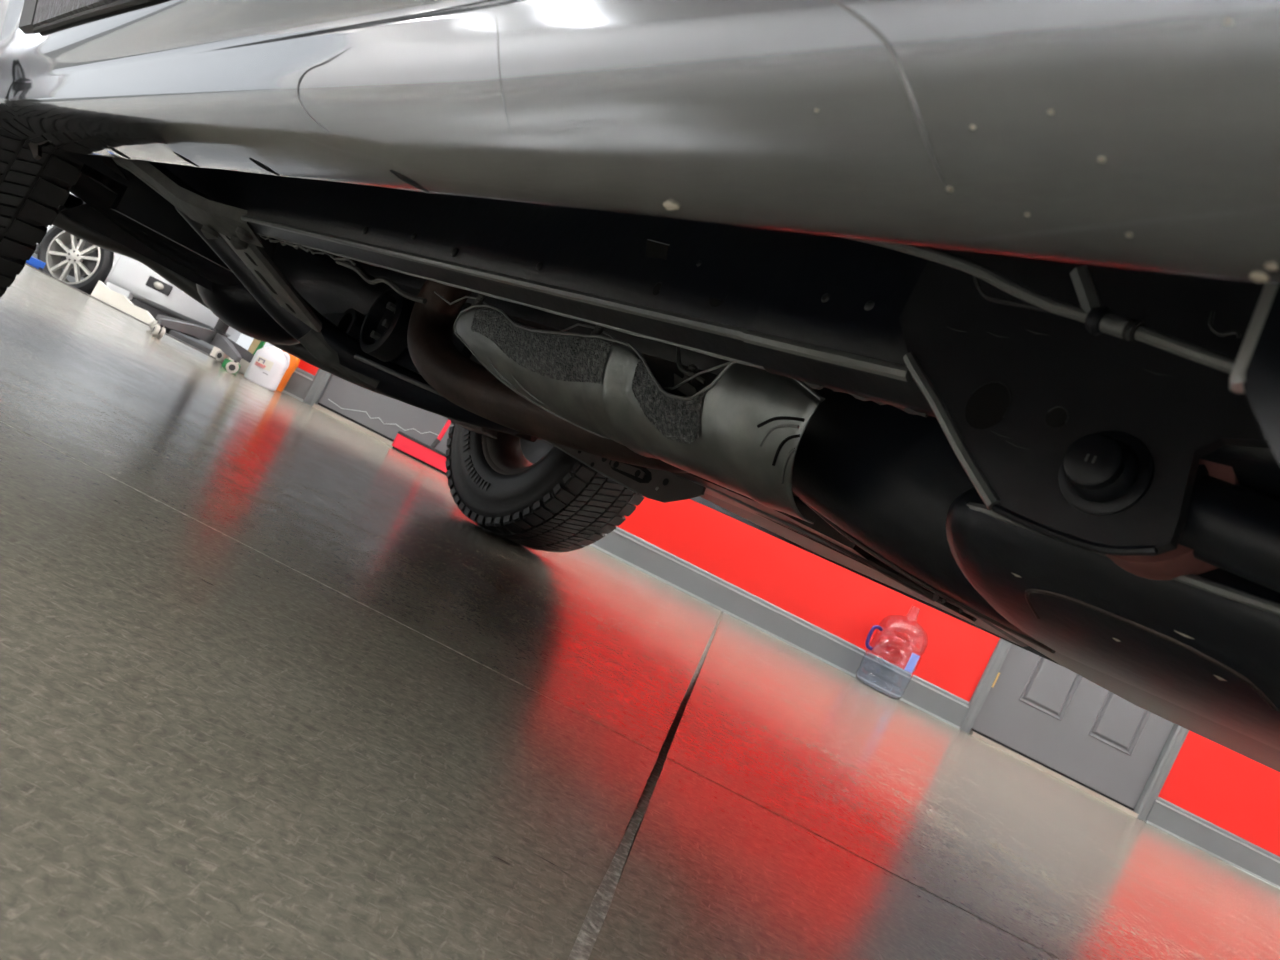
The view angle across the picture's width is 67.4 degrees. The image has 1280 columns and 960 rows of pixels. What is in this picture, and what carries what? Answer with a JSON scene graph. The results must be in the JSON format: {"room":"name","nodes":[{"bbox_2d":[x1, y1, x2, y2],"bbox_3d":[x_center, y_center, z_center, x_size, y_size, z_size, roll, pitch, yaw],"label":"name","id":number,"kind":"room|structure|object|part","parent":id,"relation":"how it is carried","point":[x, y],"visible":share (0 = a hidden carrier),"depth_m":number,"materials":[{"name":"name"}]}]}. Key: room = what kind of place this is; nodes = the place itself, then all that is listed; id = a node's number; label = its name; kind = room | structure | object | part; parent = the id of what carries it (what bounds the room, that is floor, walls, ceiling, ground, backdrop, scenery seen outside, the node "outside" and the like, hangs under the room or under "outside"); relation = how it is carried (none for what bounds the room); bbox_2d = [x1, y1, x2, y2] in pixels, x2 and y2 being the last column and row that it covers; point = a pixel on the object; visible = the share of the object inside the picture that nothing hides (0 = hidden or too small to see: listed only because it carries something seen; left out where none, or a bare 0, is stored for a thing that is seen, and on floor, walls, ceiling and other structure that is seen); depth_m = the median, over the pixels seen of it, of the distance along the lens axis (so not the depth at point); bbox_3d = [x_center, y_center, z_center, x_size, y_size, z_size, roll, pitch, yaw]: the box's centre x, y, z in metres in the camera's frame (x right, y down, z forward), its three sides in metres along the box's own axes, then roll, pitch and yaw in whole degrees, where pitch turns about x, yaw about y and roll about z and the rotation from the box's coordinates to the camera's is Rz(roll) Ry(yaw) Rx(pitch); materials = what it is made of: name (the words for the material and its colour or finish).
{"room":"auto repair garage","nodes":[
{"label":"auto repair garage","id":0,"kind":"room"},
{"bbox_2d":[32,253,1230,864],"bbox_3d":[-4.332,-1.173,10.638,23.200,0.060,10.680,27,-2,0],"label":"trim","id":1,"kind":"structure","parent":0,"point":[69,278],"depth_m":9.85,"materials":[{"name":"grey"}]},
{"bbox_2d":[26,256,45,268],"bbox_3d":[-4.146,-1.411,6.135,0.430,0.250,0.330,27,-2,0],"label":"crate","id":2,"kind":"object","parent":1,"relation":"on","point":[34,262],"visible":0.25,"depth_m":6.22,"materials":[{"name":"blue plastic"}]},
{"bbox_2d":[91,281,154,324],"bbox_3d":[-3.121,-0.956,5.736,0.420,0.325,0.030,27,-2,0],"label":"board","id":3,"kind":"object","parent":1,"relation":"on","point":[101,291],"visible":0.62,"depth_m":5.72,"materials":[{"name":"white"}]},
{"bbox_2d":[168,330,212,354],"bbox_3d":[-2.772,-0.716,6.284,0.600,0.240,0.400,27,-2,0],"label":"tote","id":4,"kind":"object","parent":1,"relation":"on","point":[198,344],"visible":0.2,"depth_m":6.09,"materials":[{"name":"grey plastic"}]},
{"bbox_2d":[210,346,237,363],"bbox_3d":[-2.322,-0.565,5.606,0.400,0.330,0.200,27,-2,0],"label":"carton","id":5,"kind":"object","parent":1,"relation":"on","point":[215,350],"visible":0.02,"depth_m":5.51,"materials":[{"name":"white cardboard"}]},
{"bbox_2d":[0,264,1279,959],"bbox_3d":[-1.170,-0.118,0.537,16.200,0.241,9.500,27,-2,0],"label":"floor","id":6,"kind":"structure","parent":0,"point":[268,691],"depth_m":1.12,"materials":[{"name":"grey concrete"}]},
{"bbox_2d":[34,192,240,342],"bbox_3d":[-5.467,-2.666,9.069,4.495,1.500,1.720,26,-2,10],"label":"car","id":7,"kind":"object","parent":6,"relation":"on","point":[147,290],"visible":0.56,"depth_m":8.05,"materials":[{"name":"white paint"}]},
{"bbox_2d":[153,282,163,289],"bbox_3d":[-3.993,-1.612,7.965,0.098,0.060,0.060,26,-2,10],"label":"fog lamp","id":8,"kind":"object","parent":7,"relation":"attached to","point":[156,285],"depth_m":7.95,"materials":[{"name":"white glass"}]},
{"bbox_2d":[149,314,253,372],"bbox_3d":[-2.012,-1.105,4.942,0.644,1.049,0.659,27,-2,0],"label":"jack","id":9,"kind":"object","parent":6,"relation":"on","point":[216,336],"visible":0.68,"depth_m":4.81,"materials":[{"name":"grey plastic"}]},
{"bbox_3d":[-2.341,-0.799,4.941,0.305,0.080,0.060,26,-2,6],"label":"arm","id":10,"kind":"part","parent":9,"relation":"part of","materials":[{"name":"grey plastic"}]},
{"bbox_3d":[-2.242,-0.756,4.755,0.060,0.080,0.305,26,-2,24],"label":"arm","id":11,"kind":"part","parent":9,"relation":"part of","materials":[{"name":"grey plastic"}]},
{"bbox_3d":[-2.055,-0.661,4.800,0.305,0.080,0.060,25,-2,42],"label":"arm","id":12,"kind":"part","parent":9,"relation":"part of","materials":[{"name":"grey plastic"}]},
{"bbox_3d":[-2.038,-0.645,5.013,0.305,0.080,0.060,28,-2,-30],"label":"arm","id":13,"kind":"part","parent":9,"relation":"part of","materials":[{"name":"grey plastic"}]},
{"bbox_2d":[221,358,240,372],"bbox_3d":[-2.070,-0.577,4.860,0.080,0.050,0.044,27,-2,0],"label":"pack","id":14,"kind":"object","parent":6,"relation":"on","point":[225,361],"visible":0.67,"depth_m":4.84,"materials":[{"name":"green plastic"}]},
{"bbox_2d":[238,341,265,373],"bbox_3d":[-2.054,-0.721,5.174,0.100,0.341,0.060,27,-2,0],"label":"brush","id":15,"kind":"object","parent":6,"relation":"on","point":[244,364],"visible":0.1,"depth_m":5.14,"materials":[{"name":"white plastic"}]},
{"bbox_3d":[-2.026,-0.755,5.180,0.047,0.254,0.025,27,-2,-27],"label":"handle","id":16,"kind":"part","parent":15,"relation":"part of","materials":[{"name":"green plastic"}]},
{"bbox_2d":[248,339,260,353],"bbox_3d":[-2.088,-0.757,5.257,0.052,0.380,0.040,27,-2,0],"label":"wooden post","id":17,"kind":"object","parent":6,"relation":"on","point":[255,343],"visible":0.14,"depth_m":5.24,"materials":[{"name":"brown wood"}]},
{"bbox_2d":[244,346,289,390],"bbox_3d":[-1.897,-0.592,4.921,0.172,0.235,0.113,27,-2,-9],"label":"jug","id":18,"kind":"object","parent":6,"relation":"on","point":[268,365],"visible":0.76,"depth_m":4.87,"materials":[{"name":"white plastic"}]},
{"bbox_3d":[-1.822,-0.616,4.933,0.058,0.074,0.020,27,-2,-9],"label":"handle","id":19,"kind":"part","parent":18,"relation":"part of","materials":[{"name":"white plastic"}]},
{"bbox_2d":[276,351,299,391],"bbox_3d":[-1.935,-0.612,5.233,0.112,0.255,0.100,27,-2,0],"label":"canister","id":20,"kind":"object","parent":6,"relation":"on","point":[294,361],"visible":0.28,"depth_m":5.21,"materials":[{"name":"orange plastic"}]},
{"bbox_2d":[392,420,450,474],"bbox_3d":[-0.845,-0.680,5.264,0.440,1.351,0.176,27,-2,0],"label":"push broom","id":21,"kind":"object","parent":6,"relation":"on","point":[428,455],"visible":0.57,"depth_m":5.16,"materials":[{"name":"red plastic"}]},
{"bbox_3d":[-0.797,-0.738,5.283,0.024,1.203,0.158,26,-2,29],"label":"broom handle","id":22,"kind":"part","parent":21,"relation":"part of","materials":[{"name":"red plastic"}]},
{"bbox_2d":[0,0,1279,771],"bbox_3d":[0.491,-0.414,1.292,2.061,1.820,5.660,28,-2,-41],"label":"pickup truck","id":23,"kind":"object","parent":6,"relation":"on","point":[969,310],"visible":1,"depth_m":0.48,"materials":[{"name":"grey paint"}]},
{"bbox_3d":[-1.384,-0.672,2.282,0.053,0.050,0.368,27,-2,-9],"label":"control arm","id":24,"kind":"part","parent":23,"relation":"part of"},
{"bbox_3d":[-0.157,-0.339,0.490,0.040,0.110,1.990,28,-2,-42],"label":"moulding","id":25,"kind":"part","parent":23,"relation":"part of","materials":[{"name":"black plastic"}]},
{"bbox_3d":[-1.040,-0.500,2.845,1.310,0.135,0.500,28,-2,-41],"label":"skid plate","id":26,"kind":"part","parent":23,"relation":"part of","materials":[{"name":"black metal"}]},
{"bbox_3d":[-0.688,-0.380,1.782,0.075,0.105,0.306,26,-2,19],"label":"gusset arm","id":27,"kind":"part","parent":23,"relation":"part of"},
{"bbox_3d":[-0.530,-0.345,2.011,0.020,0.170,0.750,28,-2,-41],"label":"plate","id":28,"kind":"part","parent":23,"relation":"part of","materials":[{"name":"black metal"}]},
{"bbox_3d":[-0.559,-0.193,2.992,0.060,0.044,0.396,28,-2,-41],"label":"control arm","id":29,"kind":"part","parent":23,"relation":"part of"},
{"bbox_3d":[-0.057,-0.033,1.522,0.005,0.052,0.465,28,-2,-41],"label":"crossmember plate","id":30,"kind":"part","parent":23,"relation":"part of","materials":[{"name":"black metal"}]},
{"bbox_3d":[-0.189,-0.561,0.690,0.220,0.683,2.530,28,-2,-41],"label":"rocker panel","id":31,"kind":"part","parent":23,"relation":"part of","materials":[{"name":"grey paint"}]},
{"bbox_3d":[-0.015,-0.227,0.803,0.040,0.198,5.250,28,-2,-41],"label":"frame rail","id":32,"kind":"part","parent":23,"relation":"part of","materials":[{"name":"black metal"}]},
{"bbox_3d":[0.236,0.071,1.410,0.380,0.052,0.800,28,-2,-41],"label":"skid plate","id":33,"kind":"part","parent":23,"relation":"part of","materials":[{"name":"black metal"}]},
{"bbox_3d":[1.007,0.076,1.875,0.220,0.682,2.530,28,-2,-41],"label":"rocker panel","id":34,"kind":"part","parent":23,"relation":"part of","materials":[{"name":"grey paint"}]},
{"bbox_3d":[0.539,0.121,0.622,0.380,0.216,1.122,28,-2,-41],"label":"fuel tank","id":35,"kind":"part","parent":23,"relation":"part of","materials":[{"name":"black metal"}]},
{"bbox_2d":[856,605,927,699],"bbox_3d":[1.380,0.907,5.167,0.274,0.492,0.274,25,-2,32],"label":"water jug","id":36,"kind":"object","parent":6,"relation":"on","point":[896,649],"visible":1,"depth_m":5.06,"materials":[{"name":"clear plastic"}]},
{"bbox_3d":[1.247,0.840,5.139,0.062,0.140,0.024,27,-2,-13],"label":"carry handle","id":37,"kind":"part","parent":36,"relation":"part of","materials":[{"name":"blue plastic"}]},
{"bbox_2d":[282,350,1279,856],"bbox_3d":[-0.405,-1.654,5.478,16.200,3.500,0.150,27,-2,0],"label":"wall","id":38,"kind":"structure","parent":0,"point":[1222,786],"depth_m":5.36,"materials":[{"name":"red paint"}]},
{"bbox_2d":[26,263,215,358],"bbox_3d":[-5.339,-2.021,5.290,7.040,0.264,0.050,27,-2,0],"label":"trim","id":39,"kind":"structure","parent":38,"relation":"attached to","point":[26,263],"depth_m":5.27,"materials":[{"name":"grey paint"}]},
{"bbox_2d":[282,367,313,401],"bbox_3d":[-1.967,-0.570,5.336,0.290,0.158,0.030,27,-2,0],"label":"baseboard","id":40,"kind":"structure","parent":38,"relation":"attached to","point":[298,384],"depth_m":5.33,"materials":[{"name":"grey paint"}]},
{"bbox_2d":[303,369,453,453],"bbox_3d":[-0.944,-1.165,5.404,1.020,2.140,0.155,27,-2,0],"label":"door","id":41,"kind":"structure","parent":38,"relation":"in","point":[381,417],"depth_m":5.37,"materials":[{"name":"grey paint"}]},
{"bbox_3d":[-1.371,-1.372,5.419,0.071,2.130,0.126,27,-2,0],"label":"casing","id":42,"kind":"part","parent":41,"relation":"part of","materials":[{"name":"grey paint"}]},
{"bbox_2d":[590,527,968,728],"bbox_3d":[0.435,0.628,5.336,3.060,0.158,0.030,27,-2,0],"label":"baseboard","id":43,"kind":"structure","parent":38,"relation":"attached to","point":[801,634],"depth_m":5.33,"materials":[{"name":"grey paint"}]},
{"bbox_2d":[959,638,1188,820],"bbox_3d":[2.765,0.684,5.404,1.170,2.140,0.155,27,-2,0],"label":"door","id":44,"kind":"structure","parent":38,"relation":"in","point":[1028,706],"depth_m":5.37,"materials":[{"name":"grey paint"}]},
{"bbox_3d":[2.271,0.444,5.419,0.071,2.130,0.126,27,-2,0],"label":"casing","id":45,"kind":"part","parent":44,"relation":"part of","materials":[{"name":"grey paint"}]},
{"bbox_3d":[2.351,1.064,5.383,0.272,0.512,0.018,27,-2,0],"label":"panel","id":46,"kind":"part","parent":44,"relation":"part of","materials":[{"name":"grey paint"}]},
{"bbox_3d":[2.739,1.257,5.383,0.272,0.512,0.018,27,-2,0],"label":"panel","id":47,"kind":"part","parent":44,"relation":"part of","materials":[{"name":"grey paint"}]},
{"bbox_3d":[3.255,0.934,5.419,0.071,2.130,0.126,27,-2,0],"label":"casing","id":48,"kind":"part","parent":44,"relation":"part of","materials":[{"name":"grey paint"}]},
{"bbox_2d":[1145,796,1279,888],"bbox_3d":[4.472,2.640,5.336,3.640,0.158,0.030,27,-2,0],"label":"baseboard","id":49,"kind":"structure","parent":38,"relation":"attached to","point":[1164,815],"depth_m":5.33,"materials":[{"name":"grey paint"}]}
]}

